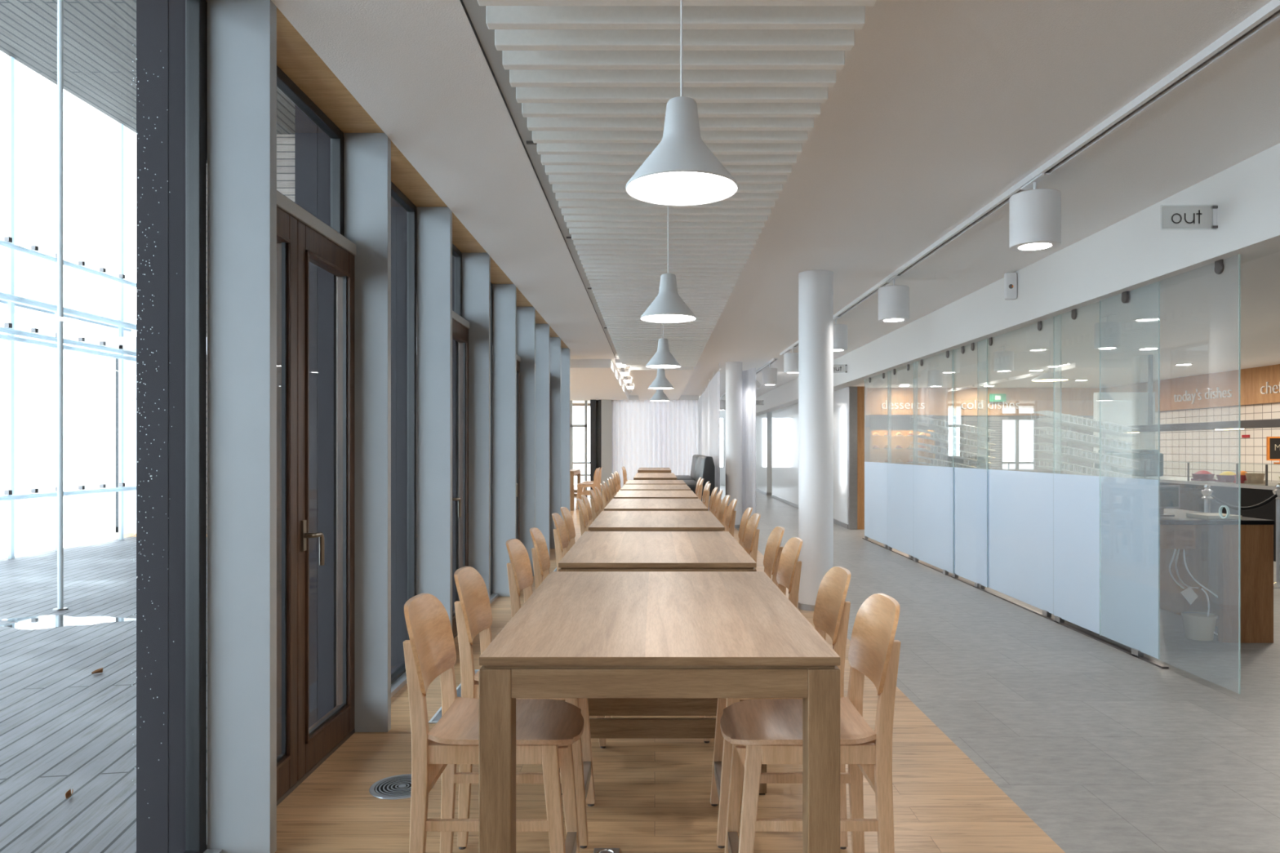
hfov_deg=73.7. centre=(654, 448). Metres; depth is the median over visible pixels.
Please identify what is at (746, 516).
bar stool
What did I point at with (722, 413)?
wall
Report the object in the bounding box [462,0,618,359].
trim
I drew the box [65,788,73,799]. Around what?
fallen leaf
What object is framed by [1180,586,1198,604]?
label card
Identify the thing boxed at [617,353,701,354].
ceiling baffle
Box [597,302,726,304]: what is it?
ceiling baffle
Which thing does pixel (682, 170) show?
pendant lamp
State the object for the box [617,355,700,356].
ceiling baffle
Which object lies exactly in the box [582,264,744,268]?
ceiling baffle
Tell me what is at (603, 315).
ceiling baffle
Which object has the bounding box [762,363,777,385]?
lamp
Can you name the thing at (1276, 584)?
stanchion
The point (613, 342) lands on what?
ceiling baffle
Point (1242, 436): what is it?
plate
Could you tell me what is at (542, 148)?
ceiling baffle
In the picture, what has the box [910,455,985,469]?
wire shelf
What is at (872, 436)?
shelf
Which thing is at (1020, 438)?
wall
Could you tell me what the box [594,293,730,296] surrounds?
ceiling baffle
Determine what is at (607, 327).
ceiling baffle
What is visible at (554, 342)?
trim
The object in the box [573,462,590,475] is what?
rail
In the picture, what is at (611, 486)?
bar stool
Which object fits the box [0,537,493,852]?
floor
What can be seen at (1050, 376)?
pendant
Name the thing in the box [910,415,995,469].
glass rack
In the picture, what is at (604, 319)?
ceiling baffle
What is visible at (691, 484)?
seat cushion
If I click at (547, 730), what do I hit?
bar stool
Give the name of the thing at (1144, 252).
beam
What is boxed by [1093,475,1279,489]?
countertop
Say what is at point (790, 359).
lamp
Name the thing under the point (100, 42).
ceiling
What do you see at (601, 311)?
ceiling baffle
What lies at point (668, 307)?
pendant lamp
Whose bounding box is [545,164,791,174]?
ceiling baffle
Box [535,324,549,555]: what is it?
trim
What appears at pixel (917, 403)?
wall lettering
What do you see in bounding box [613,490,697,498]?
bar table
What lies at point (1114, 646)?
track
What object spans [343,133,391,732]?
column
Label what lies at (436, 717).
floor vent
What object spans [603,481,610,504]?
bar stool
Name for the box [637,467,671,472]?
bar table
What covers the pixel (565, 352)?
trim
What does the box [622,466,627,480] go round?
bar stool
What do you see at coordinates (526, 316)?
trim
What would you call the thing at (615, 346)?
ceiling baffle
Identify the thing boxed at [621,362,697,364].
ceiling baffle
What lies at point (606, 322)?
ceiling baffle
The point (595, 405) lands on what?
window
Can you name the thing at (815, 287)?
round column
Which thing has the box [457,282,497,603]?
window
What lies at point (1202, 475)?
bowl
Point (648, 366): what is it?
diffuser
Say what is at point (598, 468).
bar stool
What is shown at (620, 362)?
ceiling baffle
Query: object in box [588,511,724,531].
bar table
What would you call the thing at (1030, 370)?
recessed light
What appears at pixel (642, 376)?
ceiling
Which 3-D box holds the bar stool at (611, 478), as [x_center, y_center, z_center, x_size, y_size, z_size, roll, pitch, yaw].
[-0.455,0.938,13.542,0.524,0.965,0.398,0,0,0]
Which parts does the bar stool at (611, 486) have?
leg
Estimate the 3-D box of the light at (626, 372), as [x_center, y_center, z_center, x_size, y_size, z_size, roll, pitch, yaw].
[-0.600,-1.479,17.073,0.180,0.163,0.747,0,0,0]
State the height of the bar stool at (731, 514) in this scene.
0.965 m
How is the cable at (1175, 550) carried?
hanging from the counter at (1233, 559)
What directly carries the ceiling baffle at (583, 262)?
attached to the ceiling at (936, 109)
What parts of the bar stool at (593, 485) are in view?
leg, seat, seat rail, leg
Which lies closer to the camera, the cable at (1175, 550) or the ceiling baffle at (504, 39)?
the ceiling baffle at (504, 39)
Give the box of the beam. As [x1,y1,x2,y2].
[755,142,1279,416]
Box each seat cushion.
[675,475,695,480]
[683,480,697,491]
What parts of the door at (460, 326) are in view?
handle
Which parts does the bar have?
post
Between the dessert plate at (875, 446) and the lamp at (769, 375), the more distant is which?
the dessert plate at (875, 446)
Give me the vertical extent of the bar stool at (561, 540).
0.965 m
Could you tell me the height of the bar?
1.288 m
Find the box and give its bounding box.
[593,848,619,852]
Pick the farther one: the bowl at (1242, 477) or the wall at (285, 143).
the wall at (285, 143)
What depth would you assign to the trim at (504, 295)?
8.19 m
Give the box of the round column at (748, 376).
[742,368,755,515]
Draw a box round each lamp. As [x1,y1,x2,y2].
[625,0,737,205]
[640,204,696,323]
[645,323,680,368]
[648,323,674,389]
[649,389,670,401]
[720,397,725,410]
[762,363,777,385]
[783,346,798,373]
[833,316,847,351]
[878,275,909,322]
[928,365,942,386]
[994,345,1013,372]
[1008,173,1061,252]
[1093,314,1120,350]
[1214,428,1244,430]
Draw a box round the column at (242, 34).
[207,0,276,852]
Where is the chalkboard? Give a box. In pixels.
[1266,436,1279,463]
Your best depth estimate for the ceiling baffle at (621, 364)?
14.80 m
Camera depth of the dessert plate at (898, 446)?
21.24 m
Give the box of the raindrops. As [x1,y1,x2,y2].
[131,38,173,818]
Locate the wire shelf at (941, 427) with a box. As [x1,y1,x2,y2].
[910,415,995,437]
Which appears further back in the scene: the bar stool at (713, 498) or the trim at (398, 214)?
the bar stool at (713, 498)
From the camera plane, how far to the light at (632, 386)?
20.54 m
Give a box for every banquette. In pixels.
[675,454,701,480]
[683,455,715,501]
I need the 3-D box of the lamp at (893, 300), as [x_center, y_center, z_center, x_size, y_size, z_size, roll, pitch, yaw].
[2.143,-1.343,7.650,0.270,0.385,0.280,0,0,0]
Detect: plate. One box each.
[871,432,879,435]
[872,444,879,448]
[883,459,891,462]
[884,444,890,448]
[895,444,902,448]
[1241,435,1249,437]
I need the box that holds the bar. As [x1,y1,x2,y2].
[1105,354,1279,433]
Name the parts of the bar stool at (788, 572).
leg, leg, backrest, leg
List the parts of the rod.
rod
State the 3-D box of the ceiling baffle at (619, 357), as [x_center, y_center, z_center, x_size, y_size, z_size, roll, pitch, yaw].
[0.072,-1.510,13.695,1.304,0.100,0.045,0,0,0]
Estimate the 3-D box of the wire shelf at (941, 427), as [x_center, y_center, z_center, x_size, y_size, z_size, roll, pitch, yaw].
[4.524,-0.330,12.973,1.154,0.326,0.441,0,0,0]
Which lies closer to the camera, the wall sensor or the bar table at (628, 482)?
the wall sensor
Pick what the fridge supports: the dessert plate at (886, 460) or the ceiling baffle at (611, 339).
the dessert plate at (886, 460)
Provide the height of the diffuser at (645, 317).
0.003 m
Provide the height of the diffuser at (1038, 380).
0.001 m
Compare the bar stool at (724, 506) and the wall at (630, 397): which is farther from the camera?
the wall at (630, 397)
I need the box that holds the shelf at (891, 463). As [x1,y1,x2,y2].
[891,462,917,463]
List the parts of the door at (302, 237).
handle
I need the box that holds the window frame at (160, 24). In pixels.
[136,0,185,852]
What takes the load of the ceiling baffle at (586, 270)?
attached to the ceiling at (936, 109)
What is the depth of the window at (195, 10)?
2.92 m
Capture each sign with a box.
[989,393,1005,401]
[1171,205,1217,228]
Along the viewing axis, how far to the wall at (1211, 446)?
17.66 m
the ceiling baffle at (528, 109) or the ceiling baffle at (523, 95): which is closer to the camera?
the ceiling baffle at (523, 95)
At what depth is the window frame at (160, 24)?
2.96 m
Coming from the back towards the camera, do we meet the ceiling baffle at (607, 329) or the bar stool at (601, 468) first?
the bar stool at (601, 468)
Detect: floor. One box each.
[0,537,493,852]
[114,485,1279,852]
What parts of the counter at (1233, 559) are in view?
drawer, panel, panel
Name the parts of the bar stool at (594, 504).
leg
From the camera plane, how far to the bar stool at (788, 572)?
4.33 m
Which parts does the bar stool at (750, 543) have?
leg, leg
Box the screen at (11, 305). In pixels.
[0,56,136,559]
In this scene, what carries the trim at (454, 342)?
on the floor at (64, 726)
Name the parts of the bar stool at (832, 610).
kick plate, leg, leg, seat rail, leg, backrest, leg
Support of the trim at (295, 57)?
attached to the ceiling at (936, 109)
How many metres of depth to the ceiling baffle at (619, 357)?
13.83 m
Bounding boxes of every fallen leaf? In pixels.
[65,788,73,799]
[91,667,102,674]
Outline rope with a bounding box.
[1210,494,1277,510]
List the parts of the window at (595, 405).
frame, door frame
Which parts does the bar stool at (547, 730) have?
leg, backrest, leg, seat rail, seat, leg, leg, kick plate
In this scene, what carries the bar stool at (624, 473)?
on the floor at (1105, 748)
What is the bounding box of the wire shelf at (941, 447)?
[910,442,995,464]
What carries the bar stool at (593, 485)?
on the floor at (1105, 748)
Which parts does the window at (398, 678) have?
sill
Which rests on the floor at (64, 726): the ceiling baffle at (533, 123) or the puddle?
the puddle
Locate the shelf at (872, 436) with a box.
[871,435,912,436]
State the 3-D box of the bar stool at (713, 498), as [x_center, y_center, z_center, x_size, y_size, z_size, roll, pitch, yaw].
[0.482,0.938,10.038,0.524,0.965,0.398,0,0,0]
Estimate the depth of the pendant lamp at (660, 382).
9.74 m
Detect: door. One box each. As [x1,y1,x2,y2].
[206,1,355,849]
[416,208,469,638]
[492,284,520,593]
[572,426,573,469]
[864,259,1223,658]
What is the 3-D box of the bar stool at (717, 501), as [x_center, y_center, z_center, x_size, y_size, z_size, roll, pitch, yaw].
[0.492,0.938,9.417,0.524,0.965,0.398,0,0,1]
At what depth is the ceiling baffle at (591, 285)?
7.67 m
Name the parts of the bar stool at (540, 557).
leg, leg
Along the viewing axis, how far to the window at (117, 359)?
14.40 m
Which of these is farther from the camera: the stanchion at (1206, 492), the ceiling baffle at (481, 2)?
the stanchion at (1206, 492)
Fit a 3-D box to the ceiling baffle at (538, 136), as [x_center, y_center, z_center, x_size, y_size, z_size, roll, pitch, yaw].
[0.072,-1.510,4.058,1.304,0.100,0.045,0,0,0]
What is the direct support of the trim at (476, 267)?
on the floor at (1105, 748)
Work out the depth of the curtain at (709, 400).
17.59 m
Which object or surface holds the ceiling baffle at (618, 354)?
attached to the ceiling at (936, 109)
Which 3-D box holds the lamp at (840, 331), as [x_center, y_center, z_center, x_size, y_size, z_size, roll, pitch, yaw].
[2.123,-1.343,10.000,0.270,0.385,0.280,0,0,0]
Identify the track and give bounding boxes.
[720,358,777,399]
[779,0,1279,355]
[862,537,1168,668]
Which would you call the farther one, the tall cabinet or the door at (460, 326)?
the tall cabinet
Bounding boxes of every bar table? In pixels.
[479,571,839,852]
[558,531,756,571]
[569,469,580,511]
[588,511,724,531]
[604,498,708,511]
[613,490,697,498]
[620,484,690,490]
[625,480,685,484]
[633,472,676,479]
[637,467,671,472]
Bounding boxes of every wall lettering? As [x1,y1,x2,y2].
[881,400,924,408]
[961,400,1019,408]
[1173,386,1231,404]
[1260,382,1279,394]
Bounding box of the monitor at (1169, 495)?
[1159,484,1180,516]
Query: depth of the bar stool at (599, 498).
9.88 m
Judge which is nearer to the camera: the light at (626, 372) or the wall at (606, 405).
the light at (626, 372)
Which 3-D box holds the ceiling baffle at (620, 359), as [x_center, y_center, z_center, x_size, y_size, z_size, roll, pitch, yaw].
[0.072,-1.510,14.011,1.304,0.100,0.045,0,0,0]
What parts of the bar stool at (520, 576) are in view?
leg, backrest, leg, leg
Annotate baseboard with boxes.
[755,488,772,495]
[771,494,847,528]
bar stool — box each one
[403,593,583,852]
[453,566,595,849]
[506,538,612,748]
[529,527,550,589]
[551,512,568,571]
[560,506,575,551]
[575,467,598,509]
[576,498,588,535]
[577,467,599,500]
[581,494,592,531]
[582,466,602,502]
[589,489,599,521]
[595,487,603,514]
[600,483,608,511]
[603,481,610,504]
[607,478,613,500]
[609,477,616,496]
[611,473,617,494]
[613,471,620,492]
[615,471,621,489]
[622,466,626,484]
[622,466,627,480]
[695,477,702,495]
[697,478,703,500]
[698,537,802,742]
[702,481,709,498]
[702,483,711,508]
[708,487,718,515]
[710,566,850,849]
[713,489,723,520]
[718,494,730,531]
[720,593,901,852]
[724,498,737,537]
[737,506,752,548]
[742,513,760,568]
[763,526,784,586]
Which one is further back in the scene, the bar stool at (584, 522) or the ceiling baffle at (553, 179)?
the bar stool at (584, 522)
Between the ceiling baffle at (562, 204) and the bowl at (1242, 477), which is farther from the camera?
the bowl at (1242, 477)
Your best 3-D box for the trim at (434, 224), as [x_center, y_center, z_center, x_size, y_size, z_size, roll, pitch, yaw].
[-1.445,-0.080,5.599,0.220,3.000,0.052,0,0,0]
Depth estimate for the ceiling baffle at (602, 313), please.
9.25 m
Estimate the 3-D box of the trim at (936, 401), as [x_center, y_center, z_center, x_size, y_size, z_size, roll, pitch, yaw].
[7.635,-1.205,21.950,7.830,0.710,0.100,0,0,0]
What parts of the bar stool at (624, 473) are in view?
leg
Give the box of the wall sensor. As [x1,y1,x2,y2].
[1004,272,1017,299]
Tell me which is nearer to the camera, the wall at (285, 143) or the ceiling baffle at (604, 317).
the ceiling baffle at (604, 317)
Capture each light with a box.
[615,359,625,372]
[619,368,629,380]
[622,376,631,386]
[626,383,634,392]
[1028,369,1044,371]
[1137,347,1159,350]
[1174,363,1193,365]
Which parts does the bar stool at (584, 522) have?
leg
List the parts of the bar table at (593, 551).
leg, leg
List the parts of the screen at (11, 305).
post, post, pane, rail, rail, rail, rail, rail, post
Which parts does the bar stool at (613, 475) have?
backrest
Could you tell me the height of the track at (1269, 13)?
0.035 m
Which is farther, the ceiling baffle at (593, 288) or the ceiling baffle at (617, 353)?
the ceiling baffle at (617, 353)
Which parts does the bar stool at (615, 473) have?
backrest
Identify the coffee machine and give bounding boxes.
[1094,449,1163,475]
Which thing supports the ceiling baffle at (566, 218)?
attached to the ceiling at (936, 109)
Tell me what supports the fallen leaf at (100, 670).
on the floor at (64, 726)
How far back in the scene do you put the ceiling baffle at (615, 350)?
12.73 m
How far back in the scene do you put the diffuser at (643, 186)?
2.28 m
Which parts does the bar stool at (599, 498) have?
leg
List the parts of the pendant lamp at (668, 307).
lamp shade, cord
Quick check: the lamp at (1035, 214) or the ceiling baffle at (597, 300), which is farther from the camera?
the ceiling baffle at (597, 300)
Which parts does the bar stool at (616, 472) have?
backrest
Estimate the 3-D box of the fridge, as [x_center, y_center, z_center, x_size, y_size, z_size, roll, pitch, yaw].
[6.100,0.295,21.390,1.600,2.250,0.820,0,0,0]
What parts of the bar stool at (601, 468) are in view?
leg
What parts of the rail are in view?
rail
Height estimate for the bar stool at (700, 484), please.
0.965 m
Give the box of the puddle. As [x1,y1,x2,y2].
[0,614,136,630]
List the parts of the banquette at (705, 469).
backrest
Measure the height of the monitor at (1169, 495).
0.240 m
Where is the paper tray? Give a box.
[1186,513,1242,519]
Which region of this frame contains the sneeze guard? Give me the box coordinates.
[1137,460,1279,485]
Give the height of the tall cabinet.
2.200 m
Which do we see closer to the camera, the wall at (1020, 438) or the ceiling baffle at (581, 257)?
the ceiling baffle at (581, 257)
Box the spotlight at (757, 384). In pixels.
[755,379,761,389]
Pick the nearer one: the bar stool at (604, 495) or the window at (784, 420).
the bar stool at (604, 495)
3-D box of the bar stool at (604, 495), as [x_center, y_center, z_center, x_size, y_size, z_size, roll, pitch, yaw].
[-0.455,0.938,11.185,0.524,0.965,0.398,0,0,0]
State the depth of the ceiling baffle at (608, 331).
10.67 m
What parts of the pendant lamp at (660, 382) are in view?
lamp shade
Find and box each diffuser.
[629,172,734,201]
[642,314,693,320]
[647,364,679,367]
[1032,379,1067,381]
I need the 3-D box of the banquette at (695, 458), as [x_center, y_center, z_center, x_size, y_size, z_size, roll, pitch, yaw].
[0.740,0.780,18.500,0.640,1.280,2.600,0,0,0]
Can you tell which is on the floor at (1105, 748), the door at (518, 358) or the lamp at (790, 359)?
the door at (518, 358)
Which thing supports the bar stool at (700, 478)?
on the floor at (1105, 748)
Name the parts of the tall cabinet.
handle, handle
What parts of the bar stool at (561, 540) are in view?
leg, backrest, leg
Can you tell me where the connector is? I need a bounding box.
[526,141,537,146]
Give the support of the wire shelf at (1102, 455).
attached to the shelves at (1102, 440)
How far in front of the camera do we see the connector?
4.32 m
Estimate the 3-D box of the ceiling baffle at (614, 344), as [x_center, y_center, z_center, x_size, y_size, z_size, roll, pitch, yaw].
[0.072,-1.510,12.116,1.304,0.100,0.045,0,0,0]
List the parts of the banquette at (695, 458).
backrest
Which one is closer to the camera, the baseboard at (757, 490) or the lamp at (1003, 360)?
the lamp at (1003, 360)
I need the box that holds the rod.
[52,0,67,611]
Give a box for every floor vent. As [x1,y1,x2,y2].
[368,773,434,799]
[428,669,479,723]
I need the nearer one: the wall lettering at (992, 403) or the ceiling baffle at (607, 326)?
the ceiling baffle at (607, 326)
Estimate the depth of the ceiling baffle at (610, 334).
10.99 m
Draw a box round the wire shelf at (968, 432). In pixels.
[910,429,995,450]
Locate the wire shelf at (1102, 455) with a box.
[1031,442,1139,469]
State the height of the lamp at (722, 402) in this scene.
0.385 m
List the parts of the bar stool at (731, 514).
leg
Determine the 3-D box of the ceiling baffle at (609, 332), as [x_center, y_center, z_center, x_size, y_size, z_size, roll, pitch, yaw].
[0.072,-1.510,10.851,1.304,0.100,0.045,0,0,0]
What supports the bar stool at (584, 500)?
on the floor at (1105, 748)
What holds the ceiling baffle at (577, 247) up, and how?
attached to the ceiling at (936, 109)
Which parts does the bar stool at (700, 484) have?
leg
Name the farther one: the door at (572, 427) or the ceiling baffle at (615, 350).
the door at (572, 427)
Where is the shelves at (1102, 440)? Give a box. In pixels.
[1031,410,1139,478]
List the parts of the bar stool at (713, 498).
leg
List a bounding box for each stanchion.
[1200,484,1213,512]
[1272,484,1279,589]
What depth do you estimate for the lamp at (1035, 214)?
4.75 m
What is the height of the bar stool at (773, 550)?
0.965 m
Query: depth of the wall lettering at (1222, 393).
17.86 m
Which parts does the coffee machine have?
lid, panel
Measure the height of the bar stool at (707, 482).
0.965 m
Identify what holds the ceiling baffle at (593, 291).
attached to the ceiling at (936, 109)
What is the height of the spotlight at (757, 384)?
0.324 m
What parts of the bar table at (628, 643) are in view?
leg, leg, leg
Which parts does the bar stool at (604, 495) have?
leg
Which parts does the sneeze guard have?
post, post, pane, post, post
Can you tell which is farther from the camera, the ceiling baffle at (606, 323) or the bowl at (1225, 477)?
the bowl at (1225, 477)
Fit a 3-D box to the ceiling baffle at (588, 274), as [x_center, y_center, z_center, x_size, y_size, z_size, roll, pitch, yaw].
[0.072,-1.510,7.218,1.304,0.100,0.045,0,0,0]
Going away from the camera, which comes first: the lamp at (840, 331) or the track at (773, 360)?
the lamp at (840, 331)
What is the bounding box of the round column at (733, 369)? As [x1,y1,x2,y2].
[725,361,742,528]
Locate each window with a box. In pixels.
[115,358,118,533]
[183,0,222,852]
[391,181,416,697]
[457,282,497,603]
[569,400,601,497]
[755,386,863,524]
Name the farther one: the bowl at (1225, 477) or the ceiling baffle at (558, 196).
the bowl at (1225, 477)
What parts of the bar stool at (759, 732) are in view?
kick plate, leg, leg, seat, seat rail, leg, backrest, leg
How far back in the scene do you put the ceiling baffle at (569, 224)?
5.62 m
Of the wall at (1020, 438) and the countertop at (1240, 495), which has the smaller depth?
the countertop at (1240, 495)
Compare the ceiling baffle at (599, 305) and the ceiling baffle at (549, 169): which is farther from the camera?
the ceiling baffle at (599, 305)
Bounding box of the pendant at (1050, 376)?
[1031,340,1069,382]
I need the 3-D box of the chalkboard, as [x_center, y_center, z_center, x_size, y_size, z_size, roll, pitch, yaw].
[8.170,0.020,11.100,0.400,0.350,0.100,0,0,0]
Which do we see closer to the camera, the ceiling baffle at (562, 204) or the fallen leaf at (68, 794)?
the fallen leaf at (68, 794)
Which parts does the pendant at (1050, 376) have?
lamp shade, cord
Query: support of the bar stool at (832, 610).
on the floor at (1105, 748)
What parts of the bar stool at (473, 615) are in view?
leg, backrest, seat, leg, seat rail, leg, leg, kick plate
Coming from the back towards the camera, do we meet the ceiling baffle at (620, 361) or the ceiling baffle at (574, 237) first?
the ceiling baffle at (620, 361)
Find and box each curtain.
[612,400,698,488]
[698,371,719,511]
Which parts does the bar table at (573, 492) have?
leg, leg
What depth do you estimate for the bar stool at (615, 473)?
16.43 m
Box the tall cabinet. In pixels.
[951,417,1008,470]
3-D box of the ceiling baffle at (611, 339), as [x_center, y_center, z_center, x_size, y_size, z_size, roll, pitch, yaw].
[0.072,-1.510,11.483,1.304,0.100,0.045,0,0,0]
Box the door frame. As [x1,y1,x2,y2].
[847,386,865,529]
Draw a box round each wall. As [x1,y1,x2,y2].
[124,355,136,533]
[206,134,493,533]
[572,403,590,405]
[601,400,612,487]
[628,395,698,399]
[720,410,772,485]
[934,415,1093,475]
[1155,402,1279,482]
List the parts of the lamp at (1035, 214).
stem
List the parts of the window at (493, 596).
sill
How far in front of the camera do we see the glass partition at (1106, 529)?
7.30 m
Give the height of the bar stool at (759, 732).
0.965 m
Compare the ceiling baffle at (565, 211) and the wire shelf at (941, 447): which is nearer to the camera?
the ceiling baffle at (565, 211)
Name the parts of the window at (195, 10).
frame, sill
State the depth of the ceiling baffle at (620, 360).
14.15 m
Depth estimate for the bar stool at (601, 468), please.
21.22 m
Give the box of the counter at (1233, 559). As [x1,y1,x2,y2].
[1159,508,1274,643]
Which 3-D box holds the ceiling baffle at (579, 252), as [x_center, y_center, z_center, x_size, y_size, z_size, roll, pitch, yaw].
[0.072,-1.510,6.428,1.304,0.100,0.045,0,0,0]
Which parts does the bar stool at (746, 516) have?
leg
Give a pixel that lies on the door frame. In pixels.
(851, 390)
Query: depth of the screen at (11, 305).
12.21 m
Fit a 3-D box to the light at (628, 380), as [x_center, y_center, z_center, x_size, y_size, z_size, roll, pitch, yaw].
[-0.600,-1.479,18.873,0.180,0.163,0.747,0,0,0]
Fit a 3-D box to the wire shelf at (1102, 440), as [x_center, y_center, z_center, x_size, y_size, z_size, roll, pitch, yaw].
[5.424,-0.110,10.773,1.154,0.326,0.441,0,0,0]
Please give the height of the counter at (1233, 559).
0.897 m
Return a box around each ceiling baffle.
[476,0,876,5]
[485,5,865,29]
[494,29,854,50]
[502,50,844,69]
[509,69,835,87]
[515,87,827,102]
[521,102,820,117]
[527,117,813,130]
[532,130,807,142]
[537,142,801,154]
[541,154,796,164]
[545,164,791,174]
[548,174,786,184]
[552,184,782,192]
[555,192,778,200]
[558,200,774,208]
[561,208,771,215]
[564,215,768,222]
[566,222,764,228]
[568,228,761,234]
[571,234,759,239]
[573,240,755,245]
[575,245,753,250]
[577,250,751,255]
[579,255,748,260]
[581,260,746,264]
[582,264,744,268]
[584,268,742,272]
[586,272,740,276]
[587,276,738,279]
[588,280,737,284]
[590,284,735,287]
[591,287,733,290]
[592,290,732,293]
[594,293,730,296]
[595,296,728,299]
[595,299,727,302]
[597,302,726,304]
[598,304,724,307]
[599,307,724,310]
[600,310,722,312]
[601,312,721,314]
[602,314,719,316]
[603,316,719,319]
[604,319,718,320]
[604,320,717,323]
[605,323,715,324]
[606,324,715,327]
[607,327,714,328]
[607,328,713,330]
[608,330,712,332]
[608,332,711,333]
[609,333,711,335]
[610,335,710,337]
[610,337,709,338]
[611,338,708,340]
[612,340,707,342]
[613,342,706,342]
[613,342,706,344]
[613,344,706,346]
[614,346,704,348]
[614,346,705,346]
[615,348,703,350]
[615,350,702,351]
[616,351,702,352]
[617,352,702,353]
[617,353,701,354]
[617,354,701,355]
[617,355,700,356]
[618,356,699,357]
[618,357,699,359]
[619,359,698,359]
[619,360,697,360]
[620,360,697,361]
[620,361,697,362]
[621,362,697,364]
[621,364,696,364]
[622,364,696,365]
[622,365,695,366]
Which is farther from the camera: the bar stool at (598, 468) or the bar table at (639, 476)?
the bar stool at (598, 468)
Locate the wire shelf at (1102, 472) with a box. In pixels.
[1031,458,1137,478]
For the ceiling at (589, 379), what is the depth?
17.96 m
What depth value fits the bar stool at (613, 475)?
15.58 m
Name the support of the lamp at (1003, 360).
hanging from the ceiling at (936, 109)
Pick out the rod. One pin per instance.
(60, 2)
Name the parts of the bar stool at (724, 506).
leg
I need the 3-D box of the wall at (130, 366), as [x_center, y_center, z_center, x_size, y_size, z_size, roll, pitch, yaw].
[-5.280,-0.080,14.450,7.440,3.000,0.100,0,0,0]
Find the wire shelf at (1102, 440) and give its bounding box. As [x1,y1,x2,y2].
[1031,426,1139,453]
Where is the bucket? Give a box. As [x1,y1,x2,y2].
[1181,611,1217,640]
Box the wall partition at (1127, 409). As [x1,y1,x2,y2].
[1093,392,1155,475]
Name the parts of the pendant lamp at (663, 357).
lamp shade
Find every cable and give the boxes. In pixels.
[1168,549,1184,589]
[1175,549,1198,588]
[1182,549,1217,635]
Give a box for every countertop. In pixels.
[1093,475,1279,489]
[1093,475,1279,561]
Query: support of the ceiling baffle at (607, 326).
attached to the ceiling at (936, 109)
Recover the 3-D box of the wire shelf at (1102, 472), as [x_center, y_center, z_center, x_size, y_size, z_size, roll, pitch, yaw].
[5.424,0.290,10.773,1.154,0.326,0.441,0,0,0]
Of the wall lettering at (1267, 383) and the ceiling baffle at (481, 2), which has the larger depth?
the wall lettering at (1267, 383)
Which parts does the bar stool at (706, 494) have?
leg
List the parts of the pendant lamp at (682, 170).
lamp shade, cord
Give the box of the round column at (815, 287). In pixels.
[797,270,833,611]
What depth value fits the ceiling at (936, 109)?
4.53 m
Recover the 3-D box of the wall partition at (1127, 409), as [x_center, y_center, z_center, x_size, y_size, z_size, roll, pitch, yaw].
[8.625,0.195,15.675,1.050,2.450,0.150,0,0,0]
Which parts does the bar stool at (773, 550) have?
leg, leg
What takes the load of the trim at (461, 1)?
attached to the ceiling at (936, 109)
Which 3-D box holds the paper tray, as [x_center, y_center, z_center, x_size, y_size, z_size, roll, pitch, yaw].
[4.210,0.509,6.425,0.260,0.028,0.250,0,0,0]
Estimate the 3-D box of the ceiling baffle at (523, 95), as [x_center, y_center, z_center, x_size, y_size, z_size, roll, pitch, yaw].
[0.072,-1.510,3.583,1.304,0.100,0.045,0,0,0]
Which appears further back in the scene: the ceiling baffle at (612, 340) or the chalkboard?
the ceiling baffle at (612, 340)
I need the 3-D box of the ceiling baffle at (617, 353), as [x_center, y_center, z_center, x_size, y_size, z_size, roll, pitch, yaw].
[0.072,-1.510,13.063,1.304,0.100,0.045,0,0,0]
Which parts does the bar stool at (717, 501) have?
leg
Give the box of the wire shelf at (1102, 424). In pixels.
[1031,410,1139,437]
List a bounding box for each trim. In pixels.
[206,0,568,347]
[294,104,336,728]
[391,196,407,673]
[417,206,452,629]
[452,255,457,612]
[459,0,616,359]
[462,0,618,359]
[462,253,490,604]
[493,284,516,596]
[516,306,535,576]
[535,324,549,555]
[549,337,560,548]
[560,347,569,518]
[865,387,1104,415]
[1104,364,1279,411]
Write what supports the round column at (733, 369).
on the floor at (1105, 748)
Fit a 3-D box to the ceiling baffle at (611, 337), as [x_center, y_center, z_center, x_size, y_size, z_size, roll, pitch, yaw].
[0.072,-1.510,11.325,1.304,0.100,0.045,0,0,0]
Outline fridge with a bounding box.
[865,414,935,466]
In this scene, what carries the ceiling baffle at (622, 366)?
attached to the ceiling at (936, 109)
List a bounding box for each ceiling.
[0,0,294,134]
[89,0,1279,408]
[569,359,628,400]
[630,366,693,399]
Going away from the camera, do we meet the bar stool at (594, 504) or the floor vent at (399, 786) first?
the floor vent at (399, 786)
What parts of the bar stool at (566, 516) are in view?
leg, leg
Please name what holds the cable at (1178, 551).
hanging from the counter at (1233, 559)
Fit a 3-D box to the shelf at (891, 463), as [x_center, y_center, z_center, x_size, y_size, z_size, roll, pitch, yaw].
[6.100,0.364,21.410,1.520,0.012,0.620,0,0,0]
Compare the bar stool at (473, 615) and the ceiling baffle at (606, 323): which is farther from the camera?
the ceiling baffle at (606, 323)
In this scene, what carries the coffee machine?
on the countertop at (1240, 495)
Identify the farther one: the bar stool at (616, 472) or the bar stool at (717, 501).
the bar stool at (616, 472)
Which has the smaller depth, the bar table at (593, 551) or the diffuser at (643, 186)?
the diffuser at (643, 186)

